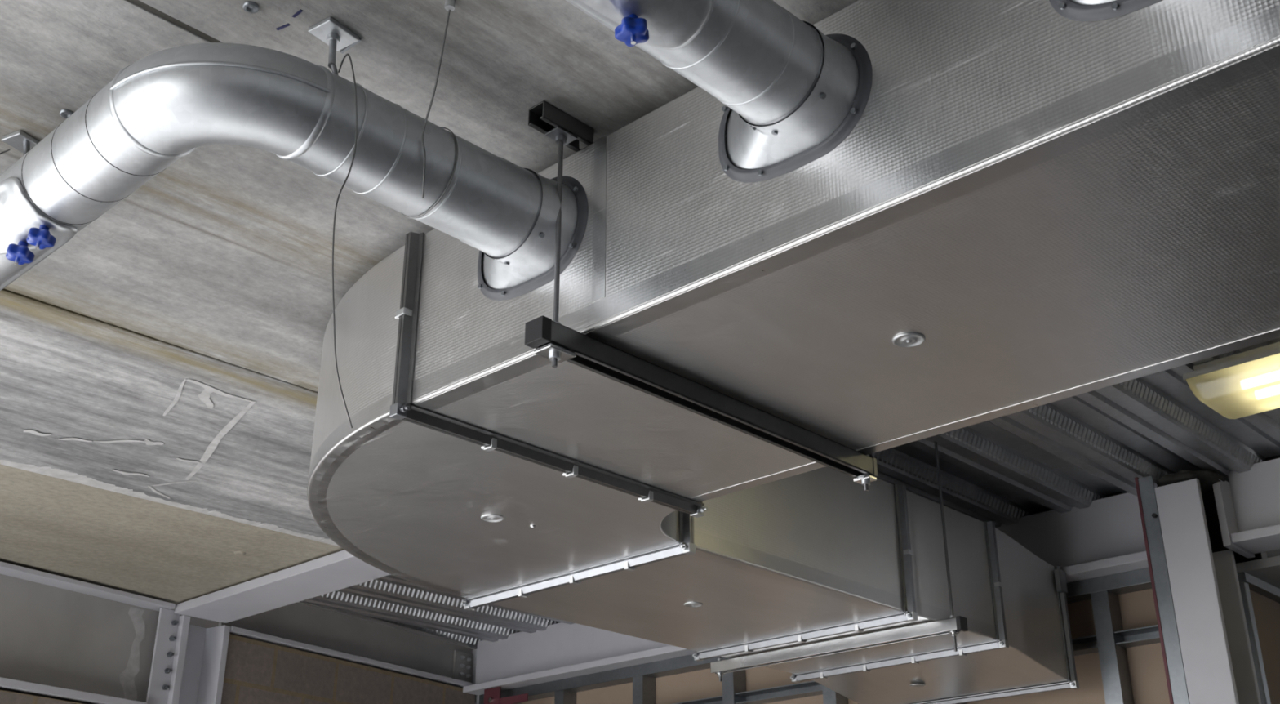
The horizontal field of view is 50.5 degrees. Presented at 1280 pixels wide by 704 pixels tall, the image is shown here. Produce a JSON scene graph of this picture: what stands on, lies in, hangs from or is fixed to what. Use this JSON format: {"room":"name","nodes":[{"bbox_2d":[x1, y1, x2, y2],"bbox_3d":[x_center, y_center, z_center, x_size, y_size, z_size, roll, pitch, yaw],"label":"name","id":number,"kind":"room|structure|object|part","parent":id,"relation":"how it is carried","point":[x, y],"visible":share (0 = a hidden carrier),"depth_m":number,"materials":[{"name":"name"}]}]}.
{"room":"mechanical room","nodes":[
{"label":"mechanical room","id":0,"kind":"room"},
{"bbox_2d":[0,560,179,703],"bbox_3d":[-4.772,0.136,3.648,0.304,0.533,8.378,-16,-29,31],"label":"steel beam","id":1,"kind":"structure","parent":0,"point":[62,637],"depth_m":6.43,"materials":[{"name":"grey metal"}]},
{"bbox_3d":[-2.360,1.510,6.712,0.014,0.472,0.113,-16,-29,31],"label":"splice plate","id":2,"kind":"part","parent":1,"relation":"part of","materials":[{"name":"grey metal"}]},
{"bbox_2d":[146,615,230,703],"bbox_3d":[-2.344,2.869,6.362,0.320,3.197,0.299,-16,-29,31],"label":"steel column","id":3,"kind":"structure","parent":0,"point":[200,654],"depth_m":6.94,"materials":[{"name":"grey metal"}]},
{"bbox_2d":[170,608,218,628],"bbox_3d":[-3.251,2.248,5.767,0.160,3.840,16.000,-16,-29,31],"label":"wall","id":4,"kind":"structure","parent":0,"point":[204,623],"depth_m":7.37,"materials":[{"name":"grey metal"}]},
{"bbox_2d":[0,634,475,703],"bbox_3d":[-2.202,2.979,6.564,0.298,3.162,3.715,-16,-29,31],"label":"wall","id":5,"kind":"structure","parent":0,"point":[256,672],"depth_m":7.41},
{"bbox_2d":[173,549,391,622],"bbox_3d":[2.033,-0.528,3.306,11.784,0.480,0.296,-21,-32,39],"label":"steel beam","id":6,"kind":"structure","parent":0,"point":[340,570],"depth_m":6.36,"materials":[{"name":"grey metal"}]},
{"bbox_2d":[217,601,475,688],"bbox_3d":[-1.656,1.685,7.914,0.224,0.282,1.992,-16,-29,31],"label":"steel beam","id":7,"kind":"structure","parent":0,"point":[346,636],"depth_m":7.90,"materials":[{"name":"grey metal"}]},
{"bbox_3d":[-1.121,1.990,8.577,0.016,0.181,0.168,-16,-29,31],"label":"fin plate","id":8,"kind":"part","parent":7,"relation":"part of","materials":[{"name":"grey metal"}]},
{"bbox_2d":[0,0,857,608],"bbox_3d":[-2.976,-0.748,2.675,5.736,0.266,7.792,-21,-32,39],"label":"ceiling","id":9,"kind":"structure","parent":0,"point":[224,253],"depth_m":3.56,"materials":[{"name":"concrete"}]},
{"bbox_2d":[0,129,39,155],"bbox_3d":[-1.401,-0.400,2.966,0.227,0.128,0.079,-7,-25,15],"label":"bracket","id":10,"kind":"object","parent":9,"relation":"hanging from","point":[20,140],"visible":0.63,"depth_m":2.96,"materials":[{"name":"metal"}]},
{"bbox_2d":[59,108,73,118],"bbox_3d":[-1.218,-0.506,2.881,0.029,0.009,0.029,-21,-32,39],"label":"anchor","id":11,"kind":"object","parent":9,"relation":"attached to","point":[64,113],"visible":0.82,"depth_m":2.88,"materials":[{"name":"metal"}]},
{"bbox_2d":[23,378,255,498],"bbox_3d":[-1.665,0.304,4.680,1.137,0.004,0.719,-21,-32,39],"label":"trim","id":12,"kind":"structure","parent":9,"relation":"attached to","point":[204,396],"depth_m":4.64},
{"bbox_2d":[0,459,340,546],"bbox_3d":[-2.251,0.396,4.891,0.096,0.012,2.960,-21,-32,39],"label":"trim","id":13,"kind":"structure","parent":9,"relation":"attached to","point":[73,477],"depth_m":5.21,"materials":[{"name":"grey concrete"}]},
{"bbox_2d":[128,0,222,42],"bbox_3d":[-0.428,-1.659,0.431,9.528,0.078,7.792,-21,-32,39],"label":"trim","id":14,"kind":"structure","parent":9,"relation":"attached to","point":[138,2],"depth_m":2.61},
{"bbox_2d":[234,551,245,555],"bbox_3d":[-1.773,0.892,6.006,0.051,0.010,0.051,-21,-32,39],"label":"anchor","id":15,"kind":"object","parent":9,"relation":"attached to","point":[237,553],"visible":1,"depth_m":5.99,"materials":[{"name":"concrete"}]},
{"bbox_2d":[243,0,258,13],"bbox_3d":[-0.734,-0.651,2.559,0.029,0.009,0.029,-21,-32,39],"label":"anchor","id":16,"kind":"object","parent":9,"relation":"attached to","point":[250,6],"visible":1,"depth_m":2.56,"materials":[{"name":"metal"}]},
{"bbox_2d":[275,22,290,30],"bbox_3d":[-0.689,-0.628,2.617,0.032,0.003,0.005,-13,-27,27],"label":"trim","id":17,"kind":"structure","parent":9,"relation":"attached to","point":[288,24],"depth_m":2.62,"materials":[{"name":"blue"}]},
{"bbox_2d":[292,8,302,17],"bbox_3d":[-0.652,-0.645,2.580,0.029,0.003,0.005,-21,-32,39],"label":"trim","id":18,"kind":"structure","parent":9,"relation":"attached to","point":[299,11],"depth_m":2.58,"materials":[{"name":"blue"}]},
{"bbox_2d":[308,16,361,427],"bbox_3d":[-0.562,-0.248,2.436,0.157,0.840,0.092,-21,-32,39],"label":"wire hanger","id":19,"kind":"object","parent":9,"relation":"hanging from","point":[329,30],"visible":0.93,"depth_m":2.60,"materials":[{"name":"metal"}]},
{"bbox_2d":[0,42,588,300],"bbox_3d":[-1.005,-0.193,3.039,1.619,0.273,0.901,-21,-32,39],"label":"duct","id":20,"kind":"object","parent":19,"relation":"hanging from","point":[167,104],"visible":0.99,"depth_m":2.54,"materials":[{"name":"metal"}]},
{"bbox_3d":[-1.257,-0.205,2.753,0.052,0.041,0.054,-21,-32,39],"label":"knob","id":21,"kind":"part","parent":20,"relation":"part of","materials":[{"name":"blue plastic"}]},
{"bbox_3d":[-1.346,-0.229,2.849,0.488,0.093,0.158,-21,-32,39],"label":"access door","id":22,"kind":"part","parent":20,"relation":"part of","materials":[{"name":"silver metal"}]},
{"bbox_3d":[-1.188,-0.233,2.692,0.052,0.041,0.054,-21,-32,39],"label":"knob","id":23,"kind":"part","parent":20,"relation":"part of","materials":[{"name":"blue plastic"}]},
{"bbox_3d":[-0.594,-0.616,2.630,0.061,0.010,0.077,-16,-29,32],"label":"plate","id":24,"kind":"part","parent":19,"relation":"part of","materials":[{"name":"silver metal"}]},
{"bbox_2d":[400,0,457,218],"bbox_3d":[-0.390,-0.446,2.639,0.084,0.314,0.367,9,-26,-20],"label":"wire hanger","id":25,"kind":"object","parent":9,"relation":"hanging from","point":[450,5],"visible":0.73,"depth_m":2.56,"materials":[{"name":"metal"}]},
{"bbox_2d":[524,100,877,491],"bbox_3d":[0.198,-0.077,3.133,0.051,0.578,1.207,-21,-32,39],"label":"hanger","id":26,"kind":"object","parent":9,"relation":"hanging from","point":[557,342],"visible":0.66,"depth_m":2.89,"materials":[{"name":"black metal"}]},
{"bbox_3d":[-0.168,0.002,2.677,0.048,0.008,0.070,-21,-32,39],"label":"washer plate","id":27,"kind":"part","parent":26,"relation":"part of","materials":[{"name":"metal"}]},
{"bbox_3d":[-0.168,-0.222,2.778,0.011,0.550,0.010,-21,-32,39],"label":"threaded rod","id":28,"kind":"part","parent":26,"relation":"part of","materials":[{"name":"metal"}]},
{"bbox_3d":[-0.168,-0.459,2.885,0.042,0.004,0.058,-21,-32,39],"label":"washer plate","id":29,"kind":"part","parent":26,"relation":"part of","materials":[{"name":"silver metal"}]},
{"bbox_2d":[389,0,1279,517],"bbox_3d":[2.507,-0.968,1.160,7.514,0.475,1.058,-21,-32,39],"label":"duct","id":30,"kind":"object","parent":26,"relation":"on","point":[1027,205],"visible":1,"depth_m":2.57,"materials":[{"name":"metal"}]},
{"bbox_2d":[565,0,872,182],"bbox_3d":[-0.254,-0.668,1.980,0.355,0.278,1.549,-21,-32,39],"label":"duct","id":31,"kind":"object","parent":30,"relation":"attached to","point":[805,89],"visible":1,"depth_m":2.29,"materials":[{"name":"metal"}]},
{"bbox_3d":[-0.010,-0.501,2.088,0.052,0.040,0.053,-21,-32,39],"label":"knob","id":32,"kind":"part","parent":31,"relation":"part of","materials":[{"name":"blue plastic"}]},
{"bbox_3d":[-0.102,-0.608,1.996,0.139,0.090,0.536,-21,-32,39],"label":"access door","id":33,"kind":"part","parent":31,"relation":"part of","materials":[{"name":"silver metal"}]},
{"bbox_2d":[892,332,925,347],"bbox_3d":[0.546,-0.022,2.753,0.067,0.007,0.067,-21,-32,39],"label":"washer","id":34,"kind":"object","parent":30,"relation":"in","point":[900,340],"depth_m":2.75,"materials":[{"name":"silver metal"}]},
{"bbox_2d":[1048,0,1162,21],"bbox_3d":[0.300,-0.848,1.605,0.355,0.258,1.389,-21,-32,39],"label":"duct","id":35,"kind":"object","parent":30,"relation":"attached to","point":[1074,10],"visible":1,"depth_m":2.08,"materials":[{"name":"metal"}]},
{"bbox_3d":[0.560,0.318,3.376,0.048,0.008,0.034,-21,-32,39],"label":"washer plate","id":36,"kind":"part","parent":26,"relation":"part of","materials":[{"name":"metal"}]},
{"bbox_3d":[0.562,0.094,3.479,0.011,0.550,0.010,-21,-32,39],"label":"threaded rod","id":37,"kind":"part","parent":26,"relation":"part of","materials":[{"name":"metal"}]},
{"bbox_2d":[471,648,479,703],"bbox_3d":[-0.977,3.499,8.051,0.281,3.437,0.247,-21,-32,39],"label":"steel column","id":38,"kind":"structure","parent":0,"point":[473,651],"depth_m":8.64,"materials":[{"name":"grey metal"}]},
{"bbox_2d":[300,337,1279,648],"bbox_3d":[1.940,0.105,4.800,10.231,0.074,2.216,-21,-32,39],"label":"ceiling","id":39,"kind":"structure","parent":0,"point":[1077,451],"depth_m":5.54,"materials":[{"name":"grey metal"}]},
{"bbox_2d":[710,441,968,681],"bbox_3d":[0.745,0.843,5.452,1.197,0.880,0.050,-21,-32,39],"label":"hanger","id":40,"kind":"object","parent":39,"relation":"hanging from","point":[953,625],"visible":0.96,"depth_m":5.21,"materials":[{"name":"metal"}]},
{"bbox_2d":[701,484,1008,682],"bbox_3d":[0.846,0.981,5.535,1.057,0.516,0.674,-21,-32,39],"label":"duct","id":41,"kind":"object","parent":40,"relation":"on","point":[975,584],"visible":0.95,"depth_m":5.32,"materials":[{"name":"metal"}]},
{"bbox_2d":[472,466,917,661],"bbox_3d":[0.206,0.704,4.920,1.057,0.516,1.240,-21,-32,39],"label":"duct","id":42,"kind":"object","parent":41,"relation":"on","point":[814,553],"visible":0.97,"depth_m":4.75,"materials":[{"name":"metal"}]},
{"bbox_2d":[306,233,696,609],"bbox_3d":[-0.570,0.314,4.004,1.303,0.475,1.330,-21,-32,39],"label":"duct elbow","id":43,"kind":"object","parent":42,"relation":"on","point":[413,501],"visible":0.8,"depth_m":3.70,"materials":[{"name":"metal"}]},
{"bbox_2d":[480,513,504,522],"bbox_3d":[-0.419,0.474,3.854,0.067,0.007,0.067,-21,-32,39],"label":"washer","id":44,"kind":"object","parent":43,"relation":"in","point":[485,517],"depth_m":3.85,"materials":[{"name":"silver metal"}]},
{"bbox_2d":[684,601,702,607],"bbox_3d":[0.189,0.893,4.784,0.067,0.007,0.067,-21,-32,39],"label":"washer","id":45,"kind":"object","parent":42,"relation":"in","point":[686,604],"depth_m":4.78,"materials":[{"name":"silver metal"}]},
{"bbox_3d":[1.147,0.686,5.104,0.011,0.880,0.010,-21,-32,39],"label":"threaded rod","id":46,"kind":"part","parent":40,"relation":"part of","materials":[{"name":"metal"}]},
{"bbox_2d":[1182,341,1279,418],"bbox_3d":[2.518,-0.081,4.122,1.639,0.144,0.302,-21,-32,39],"label":"light","id":47,"kind":"object","parent":39,"relation":"attached to","point":[1246,383],"visible":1,"depth_m":4.46,"materials":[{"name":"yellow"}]},
{"bbox_2d":[462,492,1148,695],"bbox_3d":[0.631,1.357,7.143,4.552,0.333,0.240,-21,-32,39],"label":"steel beam","id":48,"kind":"structure","parent":0,"point":[1105,537],"depth_m":7.38,"materials":[{"name":"grey metal"}]},
{"bbox_2d":[484,686,528,703],"bbox_3d":[-0.812,3.355,7.546,0.392,2.963,0.030,-21,-32,39],"label":"bracket","id":49,"kind":"object","parent":48,"relation":"attached to","point":[491,695],"visible":1,"depth_m":8.17,"materials":[{"name":"red metal"}]},
{"bbox_3d":[-0.895,3.393,7.630,0.144,2.963,0.011,-21,-32,39],"label":"vertical leg","id":50,"kind":"part","parent":49,"relation":"part of","materials":[{"name":"red paint"}]},
{"bbox_3d":[-0.752,2.072,8.078,0.248,0.045,0.010,-21,-32,39],"label":"horizontal leg","id":51,"kind":"part","parent":49,"relation":"part of","materials":[{"name":"red paint"}]},
{"bbox_2d":[799,521,1079,703],"bbox_3d":[1.262,1.197,5.920,1.050,0.593,0.594,-21,-32,39],"label":"duct offset","id":52,"kind":"object","parent":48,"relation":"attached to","point":[1039,657],"visible":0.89,"depth_m":5.70,"materials":[{"name":"metal"}]},
{"bbox_2d":[909,683,925,687],"bbox_3d":[1.205,1.449,5.886,0.067,0.007,0.067,-21,-32,39],"label":"washer","id":53,"kind":"object","parent":52,"relation":"in","point":[911,685],"depth_m":5.88,"materials":[{"name":"silver metal"}]},
{"bbox_2d":[515,588,1169,703],"bbox_3d":[0.681,3.009,6.540,4.448,3.088,0.032,-21,-32,39],"label":"wall","id":54,"kind":"structure","parent":0,"point":[1148,682],"depth_m":6.00,"materials":[{"name":"brown wood"}]},
{"bbox_2d":[471,456,1279,649],"bbox_3d":[4.450,0.879,6.780,14.080,0.224,4.224,-21,-32,39],"label":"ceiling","id":55,"kind":"structure","parent":0,"point":[1209,500],"depth_m":6.37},
{"bbox_2d":[1034,454,1279,512],"bbox_3d":[2.318,-0.166,4.535,13.760,0.182,2.304,-21,-32,39],"label":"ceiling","id":56,"kind":"structure","parent":0,"point":[1278,455],"depth_m":6.09,"materials":[{"name":"grey metal"}]},
{"bbox_2d":[1154,478,1261,703],"bbox_3d":[2.257,2.107,4.885,0.176,3.373,0.261,-21,-32,39],"label":"steel column","id":57,"kind":"structure","parent":0,"point":[1218,661],"depth_m":5.33,"materials":[{"name":"grey metal"}]},
{"bbox_2d":[1156,469,1226,494],"bbox_3d":[2.262,0.536,5.579,0.284,0.068,0.268,8,-25,-17],"label":"mineral wool packing","id":58,"kind":"object","parent":57,"relation":"on","point":[1206,477],"visible":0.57,"depth_m":5.50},
{"bbox_2d":[1212,457,1279,558],"bbox_3d":[5.095,-0.385,3.264,7.373,0.344,0.256,-21,-32,39],"label":"steel beam","id":59,"kind":"structure","parent":0,"point":[1248,505],"depth_m":5.49,"materials":[{"name":"grey metal"}]},
{"bbox_3d":[2.430,0.678,5.555,0.029,0.288,0.248,-21,-32,39],"label":"plate","id":60,"kind":"part","parent":59,"relation":"part of","materials":[{"name":"grey metal"}]},
{"bbox_2d":[1235,548,1279,588],"bbox_3d":[3.965,1.316,6.979,0.240,0.376,4.048,-21,-32,39],"label":"steel beam","id":61,"kind":"structure","parent":0,"point":[1267,568],"depth_m":5.62,"materials":[{"name":"grey metal"}]},
{"bbox_2d":[1237,571,1279,603],"bbox_3d":[3.554,1.395,6.649,0.044,0.039,3.085,-21,-32,39],"label":"metal track","id":62,"kind":"object","parent":61,"relation":"attached to","point":[1260,586],"visible":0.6,"depth_m":5.74,"materials":[{"name":"metal"}]},
{"bbox_2d":[1249,589,1279,703],"bbox_3d":[3.898,2.963,6.428,0.064,3.080,4.208,-21,-32,39],"label":"wall","id":63,"kind":"structure","parent":0,"point":[1266,611],"depth_m":5.73,"materials":[{"name":"brown wood"}]},
{"bbox_3d":[0.887,2.698,1.975,14.560,0.096,14.720,-21,-32,39],"label":"floor","id":64,"kind":"structure","parent":0,"visible":0},
{"bbox_2d":[554,689,576,703],"bbox_3d":[-0.441,3.416,7.418,0.077,3.067,0.104,-21,-32,39],"label":"stud","id":65,"kind":"object","parent":64,"relation":"on","point":[563,696],"visible":1,"depth_m":8.00,"materials":[{"name":"metal"}]},
{"bbox_2d":[632,675,655,703],"bbox_3d":[0.023,3.235,7.016,0.077,3.067,0.104,-21,-32,39],"label":"stud","id":66,"kind":"object","parent":64,"relation":"on","point":[643,686],"visible":1,"depth_m":7.59,"materials":[{"name":"metal"}]},
{"bbox_2d":[722,669,746,703],"bbox_3d":[0.499,3.049,6.604,0.077,3.067,0.104,-21,-32,39],"label":"stud","id":67,"kind":"object","parent":64,"relation":"on","point":[733,682],"visible":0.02,"depth_m":7.15,"materials":[{"name":"metal"}]},
{"bbox_2d":[673,695,722,703],"bbox_3d":[0.266,1.933,7.361,0.579,0.054,0.094,-21,-32,39],"label":"metal noggin","id":68,"kind":"object","parent":67,"relation":"attached to","point":[715,700],"visible":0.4,"depth_m":7.28,"materials":[{"name":"metal"}]},
{"bbox_2d":[822,684,848,703],"bbox_3d":[0.968,2.866,6.197,0.077,3.067,0.104,-21,-32,39],"label":"stud","id":69,"kind":"object","parent":64,"relation":"on","point":[829,696],"visible":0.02,"depth_m":6.68,"materials":[{"name":"metal"}]},
{"bbox_2d":[735,680,822,703],"bbox_3d":[0.739,1.748,6.952,0.571,0.054,0.094,-21,-32,39],"label":"metal noggin","id":70,"kind":"object","parent":69,"relation":"attached to","point":[811,688],"visible":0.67,"depth_m":6.96,"materials":[{"name":"metal"}]},
{"bbox_2d":[1090,590,1133,703],"bbox_3d":[2.024,2.454,5.283,0.077,3.067,0.104,-21,-32,39],"label":"stud","id":71,"kind":"object","parent":64,"relation":"on","point":[1116,678],"visible":1,"depth_m":5.78,"materials":[{"name":"metal"}]},
{"bbox_2d":[479,567,1151,703],"bbox_3d":[0.655,1.561,7.111,4.480,0.063,0.112,-21,-32,39],"label":"metal track","id":72,"kind":"object","parent":71,"relation":"on","point":[1139,580],"visible":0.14,"depth_m":7.50,"materials":[{"name":"metal"}]},
{"bbox_2d":[1071,634,1098,655],"bbox_3d":[1.739,1.358,6.085,0.723,0.054,0.094,-21,-32,39],"label":"metal noggin","id":73,"kind":"object","parent":71,"relation":"attached to","point":[1087,644],"visible":0.12,"depth_m":5.92,"materials":[{"name":"metal"}]},
{"bbox_2d":[1114,624,1160,648],"bbox_3d":[2.168,1.190,5.714,0.305,0.054,0.094,-21,-32,39],"label":"metal noggin","id":74,"kind":"object","parent":71,"relation":"attached to","point":[1146,635],"visible":0.64,"depth_m":5.76,"materials":[{"name":"metal"}]},
{"bbox_2d":[1134,475,1189,703],"bbox_3d":[2.104,2.088,4.918,0.072,3.434,0.109,-21,-32,39],"label":"stud","id":75,"kind":"object","parent":64,"relation":"on","point":[1152,531],"visible":1,"depth_m":5.40,"materials":[{"name":"metal"}]},
{"bbox_2d":[1239,582,1271,703],"bbox_3d":[2.505,2.349,5.016,0.034,3.040,0.048,-21,-32,39],"label":"stud","id":76,"kind":"object","parent":64,"relation":"on","point":[1244,587],"visible":0.76,"depth_m":5.52,"materials":[{"name":"metal"}]}
]}

